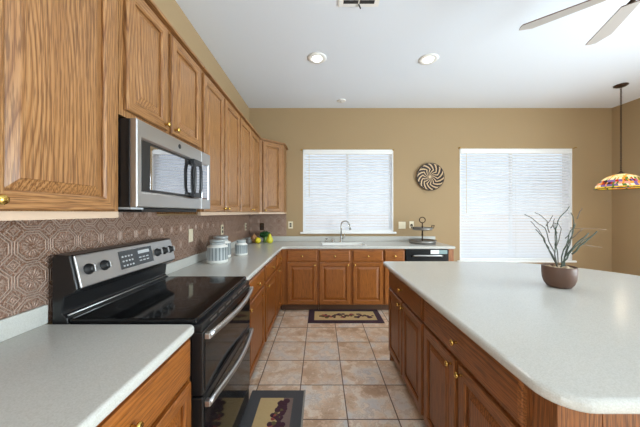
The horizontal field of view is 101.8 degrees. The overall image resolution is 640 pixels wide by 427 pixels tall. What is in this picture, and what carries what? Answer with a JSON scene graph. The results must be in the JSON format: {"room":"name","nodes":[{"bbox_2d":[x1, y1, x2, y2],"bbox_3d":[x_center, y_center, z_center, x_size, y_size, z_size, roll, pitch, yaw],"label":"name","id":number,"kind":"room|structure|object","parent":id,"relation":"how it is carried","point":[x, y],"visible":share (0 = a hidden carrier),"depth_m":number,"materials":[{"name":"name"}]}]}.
{"room":"kitchen","nodes":[
{"label":"kitchen","id":0,"kind":"room"},
{"bbox_2d":[44,0,248,324],"bbox_3d":[-1.240,-0.162,0.420,0.150,3.083,7.640,0,0,0],"label":"wall","id":1,"kind":"structure","parent":0,"point":[170,9],"depth_m":2.46,"materials":[{"name":"beige paint"}]},
{"bbox_2d":[0,0,118,220],"bbox_3d":[-0.981,-0.509,0.686,0.364,1.062,0.812,0,0,0],"label":"upper cabinet","id":2,"kind":"object","parent":1,"relation":"attached to","point":[59,58],"visible":1,"depth_m":0.82,"materials":[{"name":"brown wood"}]},
{"bbox_2d":[0,212,248,322],"bbox_3d":[-1.163,0.223,1.818,0.004,0.495,4.836,0,0,0],"label":"backsplash","id":3,"kind":"structure","parent":1,"relation":"attached to","point":[28,248],"depth_m":1.19,"materials":[{"name":"tile"}]},
{"bbox_2d":[189,229,192,241],"bbox_3d":[-1.156,0.204,2.321,0.008,0.115,0.072,0,0,0],"label":"wall outlet","id":4,"kind":"object","parent":3,"relation":"attached to","point":[190,230],"visible":1,"depth_m":2.31,"materials":[{"name":"beige plastic"}]},
{"bbox_2d":[118,0,203,149],"bbox_3d":[-0.981,-0.728,1.466,0.364,0.625,0.743,0,0,0],"label":"upper cabinet","id":5,"kind":"object","parent":1,"relation":"attached to","point":[159,74],"visible":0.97,"depth_m":1.32,"materials":[{"name":"brown wood"}]},
{"bbox_2d":[118,118,209,211],"bbox_3d":[-0.950,-0.201,1.465,0.420,0.398,0.734,0,0,0],"label":"microwave","id":6,"kind":"object","parent":5,"relation":"attached to","point":[158,171],"visible":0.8,"depth_m":1.25,"materials":[{"name":"silver metal"}]},
{"bbox_2d":[157,66,240,215],"bbox_3d":[-0.981,-0.509,2.268,0.364,1.062,0.854,0,0,0],"label":"upper cabinet","id":7,"kind":"object","parent":1,"relation":"attached to","point":[220,117],"visible":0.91,"depth_m":2.16,"materials":[{"name":"brown wood"}]},
{"bbox_2d":[239,113,261,214],"bbox_3d":[-0.981,-0.509,3.162,0.364,1.062,0.929,0,0,0],"label":"upper cabinet","id":8,"kind":"object","parent":1,"relation":"attached to","point":[249,138],"visible":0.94,"depth_m":3.07,"materials":[{"name":"brown wood"}]},
{"bbox_2d":[260,138,287,213],"bbox_3d":[-0.844,-0.510,3.921,0.638,1.064,0.634,0,0,0],"label":"upper cabinet","id":9,"kind":"object","parent":1,"relation":"attached to","point":[272,153],"visible":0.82,"depth_m":3.76,"materials":[{"name":"brown wood"}]},
{"bbox_2d":[249,305,426,426],"bbox_3d":[1.792,1.430,0.420,6.315,0.100,8.040,0,0,0],"label":"floor","id":10,"kind":"structure","parent":0,"point":[348,376],"depth_m":2.23,"materials":[{"name":"tile"}]},
{"bbox_2d":[96,338,190,426],"bbox_3d":[-0.831,0.943,0.733,0.662,0.874,0.724,0,0,0],"label":"base cabinet","id":11,"kind":"object","parent":10,"relation":"on","point":[163,399],"visible":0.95,"depth_m":0.88,"materials":[{"name":"brown wood"}]},
{"bbox_2d":[0,305,193,426],"bbox_3d":[-0.840,0.446,0.247,0.640,0.118,1.694,0,0,0],"label":"countertop","id":12,"kind":"structure","parent":11,"relation":"on","point":[52,375],"depth_m":0.80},
{"bbox_2d":[52,238,253,426],"bbox_3d":[-0.786,0.780,1.470,0.699,1.200,0.740,0,0,0],"label":"range","id":13,"kind":"object","parent":10,"relation":"on","point":[128,283],"visible":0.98,"depth_m":1.29,"materials":[{"name":"black metal"}]},
{"bbox_2d":[70,276,245,323],"bbox_3d":[-0.794,0.463,1.470,0.541,0.026,0.739,0,0,0],"label":"cooktop","id":14,"kind":"object","parent":13,"relation":"in","point":[164,299],"depth_m":1.30,"materials":[{"name":"black glass"}]},
{"bbox_2d":[249,267,264,378],"bbox_3d":[-0.831,0.943,2.189,0.662,0.874,0.654,0,0,0],"label":"base cabinet","id":15,"kind":"object","parent":10,"relation":"on","point":[257,298],"visible":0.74,"depth_m":2.19,"materials":[{"name":"brown wood"}]},
{"bbox_2d":[165,236,454,279],"bbox_3d":[0.353,0.446,3.042,3.026,0.118,2.388,0,0,0],"label":"countertop","id":16,"kind":"structure","parent":15,"relation":"on","point":[260,254],"depth_m":3.58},
{"bbox_2d":[207,239,227,263],"bbox_3d":[-0.967,0.360,2.440,0.188,0.212,0.188,0,0,0],"label":"canister","id":17,"kind":"object","parent":16,"relation":"on","point":[217,251],"visible":1,"depth_m":2.37,"materials":[{"name":"grey ceramic"}]},
{"bbox_2d":[213,235,230,257],"bbox_3d":[-1.035,0.355,2.700,0.200,0.222,0.200,0,0,0],"label":"canister","id":18,"kind":"object","parent":16,"relation":"on","point":[225,237],"visible":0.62,"depth_m":2.67,"materials":[{"name":"grey ceramic"}]},
{"bbox_2d":[225,240,230,257],"bbox_3d":[-1.035,0.378,2.700,0.200,0.175,0.200,0,0,0],"label":"jar","id":19,"kind":"object","parent":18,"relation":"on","point":[227,242],"depth_m":2.68,"materials":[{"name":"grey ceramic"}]},
{"bbox_2d":[235,239,247,255],"bbox_3d":[-0.872,0.383,2.860,0.136,0.164,0.136,0,0,0],"label":"canister","id":20,"kind":"object","parent":16,"relation":"on","point":[241,247],"visible":1,"depth_m":2.81,"materials":[{"name":"grey ceramic"}]},
{"bbox_2d":[246,237,251,243],"bbox_3d":[-1.075,0.418,3.880,0.090,0.094,0.089,0,0,0],"label":"glass jar","id":21,"kind":"object","parent":16,"relation":"on","point":[248,239],"visible":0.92,"depth_m":3.84,"materials":[{"name":"grey"}]},
{"bbox_2d":[251,232,256,242],"bbox_3d":[-1.020,0.386,4.000,0.110,0.160,0.108,0,0,0],"label":"onion","id":22,"kind":"object","parent":16,"relation":"on","point":[253,236],"visible":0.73,"depth_m":3.96,"materials":[{"name":"brown food"}]},
{"bbox_2d":[255,237,260,242],"bbox_3d":[-0.945,0.409,3.920,0.094,0.112,0.093,0,0,0],"label":"lemon","id":23,"kind":"object","parent":16,"relation":"on","point":[257,240],"visible":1,"depth_m":3.89,"materials":[{"name":"yellow food"}]},
{"bbox_2d":[260,231,269,241],"bbox_3d":[-0.868,0.380,4.079,0.175,0.171,0.168,0,0,0],"label":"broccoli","id":24,"kind":"object","parent":16,"relation":"on","point":[264,235],"visible":0.93,"depth_m":4.04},
{"bbox_2d":[266,234,272,242],"bbox_3d":[-0.765,0.382,3.920,0.104,0.168,0.102,0,0,0],"label":"pear","id":25,"kind":"object","parent":16,"relation":"on","point":[269,238],"visible":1,"depth_m":3.89,"materials":[{"name":"yellow food"}]},
{"bbox_2d":[322,243,365,244],"bbox_3d":[0.340,0.555,3.855,0.638,0.180,0.328,0,0,0],"label":"sink","id":26,"kind":"object","parent":16,"relation":"in","point":[322,243],"visible":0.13,"depth_m":4.00,"materials":[{"name":"white"}]},
{"bbox_2d":[339,220,350,241],"bbox_3d":[0.388,0.294,4.077,0.192,0.343,0.053,0,0,20],"label":"faucet","id":27,"kind":"object","parent":16,"relation":"on","point":[341,238],"visible":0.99,"depth_m":4.08,"materials":[{"name":"silver metal"}]},
{"bbox_2d":[408,217,436,243],"bbox_3d":[1.555,0.265,3.970,0.412,0.400,0.409,0,0,0],"label":"tiered tray","id":28,"kind":"object","parent":16,"relation":"on","point":[414,240],"visible":1,"depth_m":3.93,"materials":[{"name":"silver metal"}]},
{"bbox_2d":[410,225,434,230],"bbox_3d":[1.555,0.228,3.970,0.342,0.075,0.307,0,0,0],"label":"tray","id":29,"kind":"object","parent":28,"relation":"on","point":[422,228],"depth_m":3.90,"materials":[{"name":"grey metal"}]},
{"bbox_2d":[408,238,436,243],"bbox_3d":[1.555,0.440,3.970,0.412,0.049,0.409,0,0,0],"label":"tray","id":30,"kind":"object","parent":28,"relation":"on","point":[415,240],"depth_m":3.88,"materials":[{"name":"grey metal"}]},
{"bbox_2d":[264,256,276,341],"bbox_3d":[-0.831,0.943,2.844,0.662,0.874,0.649,0,0,0],"label":"base cabinet","id":31,"kind":"object","parent":10,"relation":"on","point":[270,274],"visible":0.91,"depth_m":2.77,"materials":[{"name":"brown wood"}]},
{"bbox_2d":[239,390,305,426],"bbox_3d":[-0.320,1.373,1.552,0.410,0.012,0.905,0,0,0],"label":"rug","id":32,"kind":"object","parent":10,"relation":"on","point":[264,408],"visible":1,"depth_m":1.81,"materials":[{"name":"grey fabric"}]},
{"bbox_2d":[275,251,281,314],"bbox_3d":[-0.831,0.943,3.389,0.662,0.874,0.435,0,0,0],"label":"base cabinet","id":33,"kind":"object","parent":10,"relation":"on","point":[278,256],"visible":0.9,"depth_m":3.29,"materials":[{"name":"brown wood"}]},
{"bbox_2d":[281,249,317,309],"bbox_3d":[-0.290,0.943,3.898,0.517,0.874,0.678,0,0,0],"label":"base cabinet","id":34,"kind":"object","parent":10,"relation":"on","point":[299,267],"visible":0.96,"depth_m":3.59,"materials":[{"name":"brown wood"}]},
{"bbox_2d":[308,310,384,322],"bbox_3d":[0.323,1.373,3.455,0.955,0.012,0.440,0,0,0],"label":"rug","id":35,"kind":"object","parent":10,"relation":"on","point":[315,316],"visible":1,"depth_m":3.42,"materials":[{"name":"beige fabric"}]},
{"bbox_2d":[318,249,383,309],"bbox_3d":[0.423,0.943,3.898,0.905,0.874,0.678,0,0,0],"label":"base cabinet","id":36,"kind":"object","parent":10,"relation":"on","point":[348,279],"visible":0.98,"depth_m":3.59,"materials":[{"name":"brown wood"}]},
{"bbox_2d":[382,249,404,309],"bbox_3d":[1.024,0.943,3.898,0.294,0.874,0.678,0,0,0],"label":"base cabinet","id":37,"kind":"object","parent":10,"relation":"on","point":[389,254],"visible":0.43,"depth_m":3.59,"materials":[{"name":"brown wood"}]},
{"bbox_2d":[389,270,425,415],"bbox_3d":[0.922,0.943,2.010,0.651,0.874,0.819,0,0,0],"label":"base cabinet","id":38,"kind":"object","parent":10,"relation":"on","point":[406,307],"visible":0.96,"depth_m":1.86,"materials":[{"name":"brown wood"}]},
{"bbox_2d":[405,249,448,260],"bbox_3d":[1.473,0.944,3.864,0.595,0.873,0.652,0,0,0],"label":"dishwasher","id":39,"kind":"object","parent":10,"relation":"on","point":[410,254],"visible":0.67,"depth_m":3.59,"materials":[{"name":"black metal"}]},
{"bbox_2d":[448,249,453,260],"bbox_3d":[1.812,0.943,3.924,0.075,0.874,0.627,0,0,0],"label":"end panel","id":40,"kind":"object","parent":10,"relation":"on","point":[451,251],"visible":0.14,"depth_m":3.61,"materials":[{"name":"brown wood"}]},
{"bbox_2d":[424,300,531,426],"bbox_3d":[0.922,0.943,1.199,0.651,0.874,0.799,0,0,0],"label":"base cabinet","id":41,"kind":"object","parent":10,"relation":"on","point":[465,386],"visible":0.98,"depth_m":1.14,"materials":[{"name":"brown wood"}]},
{"bbox_2d":[390,353,639,426],"bbox_3d":[1.199,0.943,1.576,1.102,0.874,1.728,0,0,0],"label":"kitchen island","id":42,"kind":"object","parent":10,"relation":"on","point":[545,413],"visible":0.03,"depth_m":0.71,"materials":[{"name":"brown wood"}]},
{"bbox_2d":[383,261,639,413],"bbox_3d":[1.510,0.485,1.570,1.840,0.038,1.860,0,0,0],"label":"island countertop","id":43,"kind":"structure","parent":42,"relation":"on","point":[577,348],"depth_m":1.11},
{"bbox_2d":[524,206,605,288],"bbox_3d":[1.503,0.214,1.630,0.516,0.504,0.172,0,0,0],"label":"potted plant","id":44,"kind":"object","parent":43,"relation":"on","point":[556,275],"visible":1,"depth_m":1.60,"materials":[{"name":"brown ceramic"}]},
{"bbox_2d":[175,0,639,107],"bbox_3d":[1.792,-1.778,0.420,6.315,0.150,8.040,0,0,0],"label":"ceiling","id":45,"kind":"structure","parent":0,"point":[263,47],"depth_m":2.77,"materials":[{"name":"white paint"}]},
{"bbox_2d":[307,52,326,63],"bbox_3d":[-0.039,-1.693,2.866,0.216,0.018,0.216,0,0,0],"label":"recessed light","id":46,"kind":"object","parent":45,"relation":"in","point":[315,57],"visible":1,"depth_m":2.85,"materials":[{"name":"white paint"}]},
{"bbox_2d":[338,0,379,8],"bbox_3d":[0.310,-1.686,1.995,0.330,0.034,0.300,0,0,0],"label":"ceiling vent","id":47,"kind":"object","parent":45,"relation":"in","point":[342,3],"visible":1,"depth_m":2.11,"materials":[{"name":"white metal"}]},
{"bbox_2d":[418,53,438,64],"bbox_3d":[1.198,-1.693,2.885,0.216,0.018,0.216,0,0,0],"label":"recessed light","id":48,"kind":"object","parent":45,"relation":"in","point":[430,58],"visible":1,"depth_m":2.86,"materials":[{"name":"white paint"}]},
{"bbox_2d":[519,0,639,44],"bbox_3d":[1.999,-1.510,1.507,1.184,0.384,1.208,0,0,0],"label":"ceiling fan","id":49,"kind":"object","parent":45,"relation":"hanging from","point":[623,12],"visible":1,"depth_m":1.82,"materials":[{"name":"white metal"}]},
{"bbox_2d":[593,82,639,189],"bbox_3d":[4.010,-1.010,3.470,0.508,1.385,0.508,0,0,0],"label":"pendant lamp","id":50,"kind":"object","parent":45,"relation":"hanging from","point":[621,180],"visible":1,"depth_m":3.43,"materials":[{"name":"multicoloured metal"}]},
{"bbox_2d":[249,108,611,271],"bbox_3d":[1.792,-0.162,4.315,6.215,3.083,0.150,0,0,0],"label":"wall","id":51,"kind":"structure","parent":0,"point":[418,137],"depth_m":4.24,"materials":[{"name":"beige paint"}]},
{"bbox_2d":[249,214,285,235],"bbox_3d":[-0.858,0.204,4.238,0.604,0.360,0.004,0,0,0],"label":"backsplash","id":52,"kind":"structure","parent":51,"relation":"attached to","point":[275,224],"depth_m":4.24,"materials":[{"name":"tile"}]},
{"bbox_2d":[288,221,292,228],"bbox_3d":[-0.488,0.204,4.235,0.075,0.115,0.008,0,0,0],"label":"wall outlet","id":53,"kind":"object","parent":51,"relation":"attached to","point":[290,223],"visible":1,"depth_m":4.23,"materials":[{"name":"beige plastic"}]},
{"bbox_2d":[300,150,396,233],"bbox_3d":[0.450,-0.340,4.290,1.560,1.370,0.180,0,0,0],"label":"window","id":54,"kind":"structure","parent":51,"relation":"in","point":[391,160],"depth_m":4.24,"materials":[{"name":"white paint"}]},
{"bbox_2d":[304,150,391,230],"bbox_3d":[0.450,-0.355,4.260,1.438,1.311,0.082,0,0,0],"label":"window blind","id":55,"kind":"object","parent":54,"relation":"attached to","point":[308,220],"visible":0.98,"depth_m":4.27,"materials":[{"name":"white paint"}]},
{"bbox_2d":[399,222,405,228],"bbox_3d":[1.329,0.209,4.235,0.115,0.115,0.008,0,0,0],"label":"light switch","id":56,"kind":"object","parent":51,"relation":"attached to","point":[402,225],"visible":1,"depth_m":4.23,"materials":[{"name":"beige plastic"}]},
{"bbox_2d":[417,163,444,190],"bbox_3d":[1.778,-0.579,4.212,0.450,0.450,0.040,0,0,0],"label":"wall basket","id":57,"kind":"object","parent":51,"relation":"attached to","point":[430,176],"visible":1,"depth_m":4.21,"materials":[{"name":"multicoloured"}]},
{"bbox_2d":[457,149,576,262],"bbox_3d":[3.185,-0.115,4.290,1.920,1.850,0.180,0,0,0],"label":"window","id":58,"kind":"structure","parent":51,"relation":"in","point":[570,260],"depth_m":4.25,"materials":[{"name":"white paint"}]},
{"bbox_2d":[461,149,570,258],"bbox_3d":[3.185,-0.131,4.260,1.798,1.791,0.082,0,0,0],"label":"window blind","id":59,"kind":"object","parent":58,"relation":"attached to","point":[470,250],"visible":0.8,"depth_m":4.27,"materials":[{"name":"white paint"}]},
{"bbox_2d":[612,98,639,275],"bbox_3d":[4.825,-0.162,0.420,0.150,3.083,7.640,0,0,0],"label":"wall","id":60,"kind":"structure","parent":0,"point":[625,203],"depth_m":4.04,"materials":[{"name":"beige paint"}]},
{"label":"outside","id":61,"kind":"structure","parent":0,"visible":0},
{"bbox_3d":[3.000,1.565,14.320,34.000,0.130,19.360,0,0,0],"label":"ground","id":62,"kind":"structure","parent":61,"visible":0},
{"bbox_2d":[306,215,561,243],"bbox_3d":[3.000,0.765,11.600,30.000,1.470,0.200,0,0,0],"label":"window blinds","id":63,"kind":"object","parent":62,"relation":"on","point":[306,215],"visible":0.02,"depth_m":11.50,"materials":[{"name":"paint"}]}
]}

